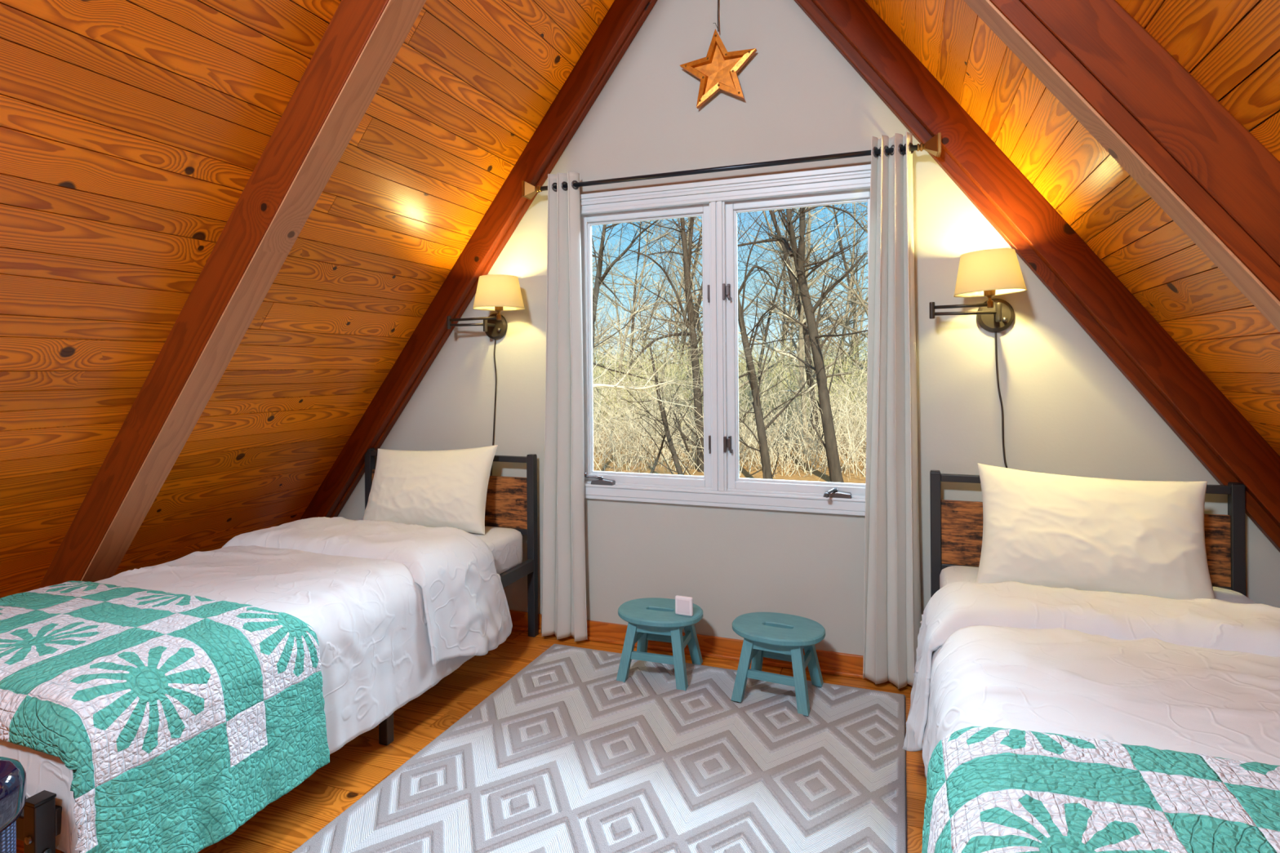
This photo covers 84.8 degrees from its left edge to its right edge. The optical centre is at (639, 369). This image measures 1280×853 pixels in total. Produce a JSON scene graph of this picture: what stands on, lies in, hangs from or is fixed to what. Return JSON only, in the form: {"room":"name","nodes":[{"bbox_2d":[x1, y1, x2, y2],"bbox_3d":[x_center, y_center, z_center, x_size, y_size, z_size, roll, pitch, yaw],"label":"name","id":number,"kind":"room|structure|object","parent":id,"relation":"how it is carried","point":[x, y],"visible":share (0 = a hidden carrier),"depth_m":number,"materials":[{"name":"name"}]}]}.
{"room":"attic bedroom","nodes":[
{"label":"attic bedroom","id":0,"kind":"room"},
{"bbox_2d":[0,0,614,598],"bbox_3d":[-1.858,-0.459,1.354,3.071,4.018,5.380,0,0,20],"label":"ceiling","id":1,"kind":"structure","parent":0,"point":[132,132],"depth_m":2.42,"materials":[{"name":"brown wood"}]},
{"bbox_2d":[38,0,426,588],"bbox_3d":[-1.291,-0.451,2.378,2.789,3.598,0.125,0,0,20],"label":"rafter","id":2,"kind":"object","parent":1,"relation":"attached to","point":[362,39],"visible":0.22,"depth_m":2.36,"materials":[{"name":"brown wood"}]},
{"bbox_2d":[299,0,657,519],"bbox_3d":[-0.875,-0.465,3.532,2.761,3.576,0.089,0,0,20],"label":"rafter","id":3,"kind":"object","parent":1,"relation":"attached to","point":[624,19],"visible":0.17,"depth_m":3.46,"materials":[{"name":"brown wood"}]},
{"bbox_2d":[16,629,926,852],"bbox_3d":[-0.054,1.300,0.664,9.337,0.030,5.098,0,0,20],"label":"floor","id":4,"kind":"structure","parent":0,"point":[286,823],"depth_m":2.35,"materials":[{"name":"brown wood"}]},
{"bbox_2d":[0,756,26,852],"bbox_3d":[-1.248,1.020,1.303,0.164,0.549,0.164,0,0,20],"label":"cylindrical canister","id":5,"kind":"object","parent":4,"relation":"on","point":[13,779],"visible":1,"depth_m":1.31,"materials":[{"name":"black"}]},
{"bbox_2d":[16,448,537,852],"bbox_3d":[-1.341,0.857,2.587,1.037,0.876,2.115,0,0,20],"label":"bed","id":6,"kind":"object","parent":4,"relation":"on","point":[511,502],"visible":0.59,"depth_m":3.37,"materials":[{"name":"grey metal"}]},
{"bbox_2d":[0,516,512,852],"bbox_3d":[-1.353,0.921,2.423,1.182,0.538,1.699,0,0,20],"label":"duvet","id":7,"kind":"object","parent":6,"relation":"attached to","point":[393,610],"visible":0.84,"depth_m":2.46,"materials":[{"name":"white fabric"}]},
{"bbox_2d":[0,581,329,852],"bbox_3d":[-1.546,0.920,1.935,1.158,0.464,0.673,0,0,20],"label":"patchwork quilt","id":8,"kind":"object","parent":7,"relation":"on","point":[176,720],"visible":1,"depth_m":1.72,"materials":[{"name":"teal fabric"}]},
{"bbox_2d":[355,518,522,574],"bbox_3d":[-1.335,0.855,2.609,0.962,0.177,1.980,0,0,20],"label":"mattress","id":9,"kind":"object","parent":6,"relation":"on","point":[505,544],"visible":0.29,"depth_m":3.21,"materials":[{"name":"white fabric"}]},
{"bbox_2d":[362,444,497,534],"bbox_3d":[-1.027,0.582,3.376,0.688,0.426,0.252,0,0,15],"label":"pillow","id":10,"kind":"object","parent":9,"relation":"on","point":[446,487],"visible":0.9,"depth_m":3.30,"materials":[{"name":"white fabric"}]},
{"bbox_2d":[292,644,906,852],"bbox_3d":[-0.061,1.276,1.977,1.524,0.016,2.155,0,0,20],"label":"area rug","id":11,"kind":"object","parent":4,"relation":"on","point":[565,756],"visible":0.93,"depth_m":2.21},
{"bbox_2d":[616,597,702,691],"bbox_3d":[0.086,1.140,2.947,0.360,0.262,0.292,0,0,18],"label":"step stool","id":12,"kind":"object","parent":11,"relation":"on","point":[652,619],"visible":0.93,"depth_m":2.87,"materials":[{"name":"teal paint"}]},
{"bbox_2d":[675,595,693,616],"bbox_3d":[0.180,0.970,2.870,0.075,0.076,0.020,0,0,24],"label":"sensor","id":13,"kind":"object","parent":12,"relation":"on","point":[683,605],"visible":1,"depth_m":2.86,"materials":[{"name":"white plastic"}]},
{"bbox_2d":[731,612,825,715],"bbox_3d":[0.543,1.136,2.751,0.360,0.262,0.292,0,0,25],"label":"step stool","id":14,"kind":"object","parent":11,"relation":"on","point":[772,635],"visible":1,"depth_m":2.69,"materials":[{"name":"teal paint"}]},
{"bbox_2d":[929,470,1245,597],"bbox_3d":[1.252,0.837,1.619,1.020,0.876,2.115,0,0,20],"label":"bed","id":15,"kind":"object","parent":4,"relation":"on","point":[956,526],"visible":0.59,"depth_m":2.70,"materials":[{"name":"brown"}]},
{"bbox_2d":[902,581,1279,778],"bbox_3d":[1.131,0.898,1.406,1.138,0.516,1.528,0,0,20],"label":"duvet","id":16,"kind":"object","parent":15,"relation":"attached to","point":[1197,675],"visible":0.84,"depth_m":1.68,"materials":[{"name":"white fabric"}]},
{"bbox_2d":[921,726,1279,852],"bbox_3d":[0.984,0.848,0.974,1.132,0.358,0.657,0,0,20],"label":"patchwork quilt","id":17,"kind":"object","parent":16,"relation":"on","point":[989,789],"visible":1,"depth_m":1.13,"materials":[{"name":"teal fabric"}]},
{"bbox_2d":[939,565,1256,604],"bbox_3d":[1.262,0.835,1.639,0.945,0.177,1.980,0,0,20],"label":"mattress","id":18,"kind":"object","parent":15,"relation":"on","point":[953,574],"visible":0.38,"depth_m":2.50,"materials":[{"name":"white fabric"}]},
{"bbox_2d":[975,463,1215,599],"bbox_3d":[1.518,0.570,2.371,0.702,0.441,0.284,0,0,26],"label":"pillow","id":19,"kind":"object","parent":18,"relation":"on","point":[1147,538],"visible":0.91,"depth_m":2.31,"materials":[{"name":"white fabric"}]},
{"bbox_2d":[337,0,1279,655],"bbox_3d":[0.356,-0.515,3.196,5.380,3.594,0.140,0,0,20],"label":"wall","id":20,"kind":"structure","parent":0,"point":[1068,410],"depth_m":3.03,"materials":[{"name":"white paint"}]},
{"bbox_2d":[446,274,524,475],"bbox_3d":[-0.728,0.127,3.399,0.244,1.127,0.430,0,0,-41],"label":"wall sconce","id":21,"kind":"object","parent":20,"relation":"attached to","point":[499,293],"visible":0.97,"depth_m":3.28,"materials":[{"name":"beige fabric"}]},
{"bbox_2d":[494,306,502,319],"bbox_3d":[-0.670,-0.270,3.329,0.039,0.074,0.040,0,0,20],"label":"socket","id":22,"kind":"object","parent":21,"relation":"attached to","point":[498,308],"depth_m":3.32,"materials":[{"name":"gold metal"}]},
{"bbox_2d":[509,609,863,674],"bbox_3d":[0.342,1.238,3.123,5.380,0.087,0.016,0,0,20],"label":"baseboard","id":23,"kind":"structure","parent":20,"relation":"attached to","point":[837,661],"depth_m":3.12,"materials":[{"name":"brown wood"}]},
{"bbox_2d":[511,626,910,685],"bbox_3d":[0.337,1.273,3.109,5.380,0.017,0.014,0,0,20],"label":"trim","id":24,"kind":"structure","parent":20,"relation":"attached to","point":[515,628],"depth_m":3.10,"materials":[{"name":"brown wood"}]},
{"bbox_2d":[680,0,756,108],"bbox_3d":[0.344,-1.503,3.099,0.346,0.676,0.047,0,0,20],"label":"star ornament","id":25,"kind":"object","parent":20,"relation":"hanging from","point":[717,71],"visible":1,"depth_m":3.09,"materials":[{"name":"wood"},{"name":"antique brass"}]},
{"bbox_2d":[579,164,871,515],"bbox_3d":[0.356,-0.113,3.142,1.540,1.446,0.239,0,0,20],"label":"window","id":26,"kind":"structure","parent":20,"relation":"in","point":[718,202],"depth_m":3.12,"materials":[{"name":"white paint"}]},
{"bbox_2d":[521,132,941,199],"bbox_3d":[0.318,-0.866,3.069,1.834,0.074,0.122,0,0,20],"label":"curtain rod","id":27,"kind":"object","parent":20,"relation":"attached to","point":[933,146],"visible":0.94,"depth_m":2.98,"materials":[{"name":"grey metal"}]},
{"bbox_2d":[541,171,587,641],"bbox_3d":[-0.378,0.174,3.307,0.250,2.190,0.077,0,0,20],"label":"curtain","id":28,"kind":"object","parent":27,"relation":"hanging from","point":[564,614],"visible":0.99,"depth_m":3.29,"materials":[{"name":"white fabric"}]},
{"bbox_2d":[862,131,921,688],"bbox_3d":[0.999,0.164,2.792,0.230,2.192,0.081,0,0,20],"label":"curtain","id":29,"kind":"object","parent":27,"relation":"hanging from","point":[892,606],"visible":0.99,"depth_m":2.79,"materials":[{"name":"white fabric"}]},
{"bbox_2d":[928,248,1026,468],"bbox_3d":[1.266,0.070,2.630,0.327,1.010,0.287,0,0,20],"label":"wall sconce","id":30,"kind":"object","parent":20,"relation":"attached to","point":[988,273],"visible":0.97,"depth_m":2.57,"materials":[{"name":"beige fabric"}]},
{"bbox_2d":[983,289,995,307],"bbox_3d":[1.294,-0.264,2.596,0.039,0.075,0.040,0,0,20],"label":"socket","id":31,"kind":"object","parent":30,"relation":"attached to","point":[988,294],"depth_m":2.59,"materials":[{"name":"gold metal"}]},
{"bbox_2d":[864,0,1279,456],"bbox_3d":[0.870,-0.460,0.336,3.016,4.059,5.380,0,0,20],"label":"ceiling","id":32,"kind":"structure","parent":0,"point":[1231,47],"depth_m":2.10,"materials":[{"name":"brown wood"}]},
{"bbox_2d":[794,0,1279,551],"bbox_3d":[1.540,-0.454,2.631,2.746,3.635,0.089,0,0,20],"label":"rafter","id":33,"kind":"object","parent":32,"relation":"attached to","point":[1220,437],"visible":1,"depth_m":2.59,"materials":[{"name":"brown wood"}]},
{"bbox_2d":[963,0,1279,332],"bbox_3d":[1.099,-0.455,1.431,2.734,3.626,0.104,0,0,20],"label":"rafter","id":34,"kind":"object","parent":32,"relation":"attached to","point":[1216,181],"visible":1,"depth_m":1.41,"materials":[{"name":"brown wood"}]},
{"label":"outside","id":35,"kind":"structure","parent":0,"visible":0},
{"bbox_2d":[593,360,867,484],"bbox_3d":[7.519,1.435,48.700,100.000,4.820,89.600,0,0,20],"label":"ground","id":36,"kind":"structure","parent":35,"point":[815,475],"depth_m":19.12,"materials":[{"name":"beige plant"}]},
{"bbox_2d":[591,225,616,345],"bbox_3d":[-5.340,-5.850,45.135,7.812,15.986,10.380,0,0,19],"label":"slender tree","id":37,"kind":"object","parent":36,"relation":"on","point":[592,225],"visible":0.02,"depth_m":44.84,"materials":[{"name":"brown plant"}]},
{"bbox_2d":[591,230,627,389],"bbox_3d":[-2.652,-2.453,23.325,4.732,10.367,6.836,0,0,14],"label":"slender tree","id":38,"kind":"object","parent":36,"relation":"on","point":[595,230],"visible":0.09,"depth_m":22.93,"materials":[{"name":"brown plant"}]},
{"bbox_2d":[592,257,628,383],"bbox_3d":[-2.969,-3.300,26.631,6.753,12.017,6.773,0,0,25],"label":"slender tree","id":39,"kind":"object","parent":36,"relation":"on","point":[602,337],"visible":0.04,"depth_m":26.12,"materials":[{"name":"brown plant"}]},
{"bbox_2d":[591,238,631,349],"bbox_3d":[-4.409,-7.306,46.962,8.321,18.748,7.429,0,0,20],"label":"slender tree","id":40,"kind":"object","parent":36,"relation":"on","point":[593,238],"visible":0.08,"depth_m":47.38,"materials":[{"name":"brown plant"}]},
{"bbox_2d":[591,240,636,344],"bbox_3d":[-3.288,-3.314,45.360,7.415,10.687,5.029,0,0,-7],"label":"slender tree","id":41,"kind":"object","parent":36,"relation":"on","point":[606,241],"visible":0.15,"depth_m":46.20,"materials":[{"name":"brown plant"}]},
{"bbox_2d":[591,235,644,359],"bbox_3d":[-3.103,-4.513,54.010,7.008,12.161,6.067,0,0,-28],"label":"slender tree","id":42,"kind":"object","parent":36,"relation":"on","point":[607,236],"visible":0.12,"depth_m":52.61,"materials":[{"name":"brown plant"}]},
{"bbox_2d":[591,243,644,399],"bbox_3d":[-3.589,-4.290,20.538,7.070,14.365,5.516,0,0,-19],"label":"slender tree","id":43,"kind":"object","parent":36,"relation":"on","point":[607,328],"visible":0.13,"depth_m":21.49,"materials":[{"name":"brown plant"}]},
{"bbox_2d":[591,244,648,375],"bbox_3d":[-2.772,-3.069,39.012,6.655,10.352,6.173,0,0,-11],"label":"slender tree","id":44,"kind":"object","parent":36,"relation":"on","point":[594,360],"visible":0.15,"depth_m":38.52,"materials":[{"name":"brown plant"}]},
{"bbox_2d":[591,224,655,357],"bbox_3d":[-3.152,-5.189,51.724,7.365,13.471,7.066,0,0,42],"label":"slender tree","id":45,"kind":"object","parent":36,"relation":"on","point":[617,314],"visible":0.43,"depth_m":51.15,"materials":[{"name":"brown plant"}]},
{"bbox_2d":[591,217,685,417],"bbox_3d":[0.241,-4.250,29.015,5.244,13.622,5.839,0,0,-21],"label":"slender tree","id":46,"kind":"object","parent":36,"relation":"on","point":[638,255],"visible":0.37,"depth_m":29.52,"materials":[{"name":"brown plant"}]},
{"bbox_2d":[619,249,666,358],"bbox_3d":[0.000,-4.565,54.440,4.210,11.857,7.084,0,0,-4],"label":"slender tree","id":47,"kind":"object","parent":36,"relation":"on","point":[640,250],"visible":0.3,"depth_m":53.23,"materials":[{"name":"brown plant"}]},
{"bbox_2d":[594,217,702,427],"bbox_3d":[0.410,-2.712,25.972,5.737,10.581,6.116,0,0,22],"label":"slender tree","id":48,"kind":"object","parent":36,"relation":"on","point":[647,238],"visible":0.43,"depth_m":26.97,"materials":[{"name":"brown plant"}]},
{"bbox_2d":[604,217,702,381],"bbox_3d":[1.843,-7.048,43.703,10.331,17.965,8.491,0,0,-12],"label":"slender tree","id":49,"kind":"object","parent":36,"relation":"on","point":[680,288],"visible":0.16,"depth_m":45.35,"materials":[{"name":"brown plant"}]},
{"bbox_2d":[611,260,700,413],"bbox_3d":[1.236,-1.295,28.317,4.868,7.575,4.647,0,0,-26],"label":"slender tree","id":50,"kind":"object","parent":36,"relation":"on","point":[664,276],"visible":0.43,"depth_m":28.74,"materials":[{"name":"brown plant"}]},
{"bbox_2d":[614,220,702,380],"bbox_3d":[2.090,-4.745,43.401,8.139,13.350,4.772,0,0,-20],"label":"slender tree","id":51,"kind":"object","parent":36,"relation":"on","point":[660,291],"visible":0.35,"depth_m":42.62,"materials":[{"name":"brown plant"}]},
{"bbox_2d":[592,307,739,475],"bbox_3d":[0.560,1.058,15.576,3.872,5.206,5.846,0,0,-35],"label":"bare tree","id":52,"kind":"object","parent":36,"relation":"on","point":[664,416],"visible":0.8,"depth_m":15.77,"materials":[{"name":"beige plant"}]},
{"bbox_2d":[632,234,702,356],"bbox_3d":[3.589,-4.265,50.704,7.584,11.786,7.263,0,0,35],"label":"slender tree","id":53,"kind":"object","parent":36,"relation":"on","point":[642,234],"visible":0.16,"depth_m":50.21,"materials":[{"name":"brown plant"}]},
{"bbox_2d":[635,217,702,341],"bbox_3d":[2.608,-5.684,48.008,8.659,14.689,5.173,0,0,-41],"label":"slender tree","id":54,"kind":"object","parent":36,"relation":"on","point":[679,218],"visible":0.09,"depth_m":48.70,"materials":[{"name":"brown plant"}]},
{"bbox_2d":[591,211,780,472],"bbox_3d":[0.899,-2.202,18.610,6.572,10.059,4.407,0,0,17],"label":"bare tree","id":55,"kind":"object","parent":36,"relation":"on","point":[686,252],"visible":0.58,"depth_m":18.68,"materials":[{"name":"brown plant"}]},
{"bbox_2d":[637,218,740,381],"bbox_3d":[3.532,-6.690,36.834,6.549,17.744,10.665,0,0,-16],"label":"slender tree","id":56,"kind":"object","parent":36,"relation":"on","point":[693,244],"visible":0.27,"depth_m":38.70,"materials":[{"name":"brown plant"}]},
{"bbox_2d":[591,212,786,397],"bbox_3d":[-0.247,-1.076,13.807,5.988,8.420,5.498,0,0,3],"label":"bare tree","id":57,"kind":"object","parent":36,"relation":"on","point":[599,265],"visible":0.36,"depth_m":13.63,"materials":[{"name":"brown plant"}]},
{"bbox_2d":[640,216,739,397],"bbox_3d":[3.718,-5.320,26.908,5.725,15.806,8.760,0,0,-42],"label":"slender tree","id":58,"kind":"object","parent":36,"relation":"on","point":[700,300],"visible":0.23,"depth_m":28.11,"materials":[{"name":"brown plant"}]},
{"bbox_2d":[652,217,740,373],"bbox_3d":[1.957,-6.135,41.835,8.025,16.404,5.687,0,0,-5],"label":"slender tree","id":59,"kind":"object","parent":36,"relation":"on","point":[699,324],"visible":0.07,"depth_m":42.02,"materials":[{"name":"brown plant"}]},
{"bbox_2d":[591,226,850,471],"bbox_3d":[-0.221,0.204,10.839,7.252,6.272,5.663,0,0,-5],"label":"bare tree","id":60,"kind":"object","parent":36,"relation":"on","point":[615,385],"visible":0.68,"depth_m":11.33,"materials":[{"name":"brown plant"}]},
{"bbox_2d":[592,313,867,479],"bbox_3d":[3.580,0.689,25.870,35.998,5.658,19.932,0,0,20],"label":"undergrowth","id":61,"kind":"object","parent":36,"relation":"on","point":[772,433],"visible":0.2,"depth_m":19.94,"materials":[{"name":"beige plant"}]},
{"bbox_2d":[642,216,817,391],"bbox_3d":[2.525,-2.431,20.730,4.993,10.576,6.870,0,0,-2],"label":"slender tree","id":62,"kind":"object","parent":36,"relation":"on","point":[693,272],"visible":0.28,"depth_m":20.57,"materials":[{"name":"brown plant"}]},
{"bbox_2d":[628,202,867,482],"bbox_3d":[3.900,-1.936,16.577,5.530,9.475,7.536,0,0,-40],"label":"bare tree","id":63,"kind":"object","parent":36,"relation":"on","point":[830,446],"visible":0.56,"depth_m":16.50,"materials":[{"name":"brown plant"}]},
{"bbox_2d":[699,207,814,376],"bbox_3d":[6.071,-4.137,34.412,8.625,12.789,5.108,0,0,-35],"label":"slender tree","id":64,"kind":"object","parent":36,"relation":"on","point":[784,275],"visible":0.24,"depth_m":34.69,"materials":[{"name":"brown plant"}]},
{"bbox_2d":[659,204,862,479],"bbox_3d":[2.705,-1.000,16.304,5.575,11.375,5.204,0,0,28],"label":"bare tree","id":65,"kind":"object","parent":36,"relation":"on","point":[761,428],"visible":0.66,"depth_m":16.10,"materials":[{"name":"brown plant"}]},
{"bbox_2d":[668,201,866,455],"bbox_3d":[3.662,-2.832,18.712,6.104,11.094,5.919,0,0,-10],"label":"slender tree","id":66,"kind":"object","parent":36,"relation":"on","point":[800,330],"visible":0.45,"depth_m":19.66,"materials":[{"name":"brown plant"}]},
{"bbox_2d":[748,215,845,367],"bbox_3d":[6.777,-2.963,32.975,5.786,10.375,3.841,0,0,28],"label":"slender tree","id":67,"kind":"object","parent":36,"relation":"on","point":[776,215],"visible":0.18,"depth_m":32.82,"materials":[{"name":"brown plant"}]},
{"bbox_2d":[737,204,863,399],"bbox_3d":[5.294,-2.784,23.640,5.720,10.561,3.667,0,0,14],"label":"slender tree","id":68,"kind":"object","parent":36,"relation":"on","point":[763,331],"visible":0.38,"depth_m":23.82,"materials":[{"name":"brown plant"}]},
{"bbox_2d":[746,206,857,360],"bbox_3d":[12.519,-6.505,46.475,8.769,16.337,9.404,0,0,-19],"label":"slender tree","id":69,"kind":"object","parent":36,"relation":"on","point":[793,313],"visible":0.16,"depth_m":47.30,"materials":[{"name":"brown plant"}]},
{"bbox_2d":[738,208,867,451],"bbox_3d":[2.867,-4.577,20.423,8.203,14.644,5.122,0,0,7],"label":"slender tree","id":70,"kind":"object","parent":36,"relation":"on","point":[783,249],"visible":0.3,"depth_m":20.22,"materials":[{"name":"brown plant"}]},
{"bbox_2d":[738,202,867,404],"bbox_3d":[8.466,-3.571,27.190,7.745,12.057,7.332,0,0,-21],"label":"slender tree","id":71,"kind":"object","parent":36,"relation":"on","point":[846,321],"visible":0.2,"depth_m":27.99,"materials":[{"name":"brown plant"}]},
{"bbox_2d":[738,206,867,372],"bbox_3d":[6.462,-3.236,31.296,7.285,11.254,7.633,0,0,32],"label":"slender tree","id":72,"kind":"object","parent":36,"relation":"on","point":[780,261],"visible":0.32,"depth_m":31.21,"materials":[{"name":"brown plant"}]},
{"bbox_2d":[755,209,851,359],"bbox_3d":[9.081,-4.694,41.548,4.561,13.142,7.159,0,0,-45],"label":"slender tree","id":73,"kind":"object","parent":36,"relation":"on","point":[794,210],"visible":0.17,"depth_m":40.95,"materials":[{"name":"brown plant"}]},
{"bbox_2d":[742,208,867,361],"bbox_3d":[8.877,-4.314,40.323,8.467,12.580,8.145,0,0,-10],"label":"slender tree","id":74,"kind":"object","parent":36,"relation":"on","point":[793,208],"visible":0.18,"depth_m":39.47,"materials":[{"name":"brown plant"}]},
{"bbox_2d":[743,208,866,351],"bbox_3d":[9.484,-5.773,40.762,7.184,15.546,10.166,0,0,-25],"label":"slender tree","id":75,"kind":"object","parent":36,"relation":"on","point":[793,316],"visible":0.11,"depth_m":40.76,"materials":[{"name":"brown plant"}]},
{"bbox_2d":[763,207,856,366],"bbox_3d":[11.026,-6.610,45.997,7.156,16.831,6.938,0,0,42],"label":"slender tree","id":76,"kind":"object","parent":36,"relation":"on","point":[790,306],"visible":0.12,"depth_m":45.51,"materials":[{"name":"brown plant"}]},
{"bbox_2d":[780,230,867,387],"bbox_3d":[10.412,-2.550,32.774,6.126,9.368,5.666,0,0,-34],"label":"slender tree","id":77,"kind":"object","parent":36,"relation":"on","point":[862,275],"visible":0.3,"depth_m":33.44,"materials":[{"name":"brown plant"}]},
{"bbox_2d":[785,202,867,372],"bbox_3d":[7.455,-3.866,23.052,7.761,12.769,8.203,0,0,-42],"label":"slender tree","id":78,"kind":"object","parent":36,"relation":"on","point":[847,265],"visible":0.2,"depth_m":24.06,"materials":[{"name":"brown plant"}]},
{"bbox_2d":[808,204,867,374],"bbox_3d":[11.309,-7.562,41.105,6.888,19.035,10.781,0,0,-2],"label":"slender tree","id":79,"kind":"object","parent":36,"relation":"on","point":[830,210],"visible":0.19,"depth_m":38.87,"materials":[{"name":"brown plant"}]},
{"bbox_2d":[828,203,867,366],"bbox_3d":[14.828,-5.359,46.350,5.796,13.466,5.229,0,0,32],"label":"slender tree","id":80,"kind":"object","parent":36,"relation":"on","point":[857,203],"visible":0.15,"depth_m":46.46,"materials":[{"name":"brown plant"}]},
{"bbox_2d":[833,203,867,377],"bbox_3d":[7.049,-3.708,20.492,8.713,12.730,6.107,0,0,8],"label":"slender tree","id":81,"kind":"object","parent":36,"relation":"on","point":[862,222],"visible":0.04,"depth_m":19.95,"materials":[{"name":"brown plant"}]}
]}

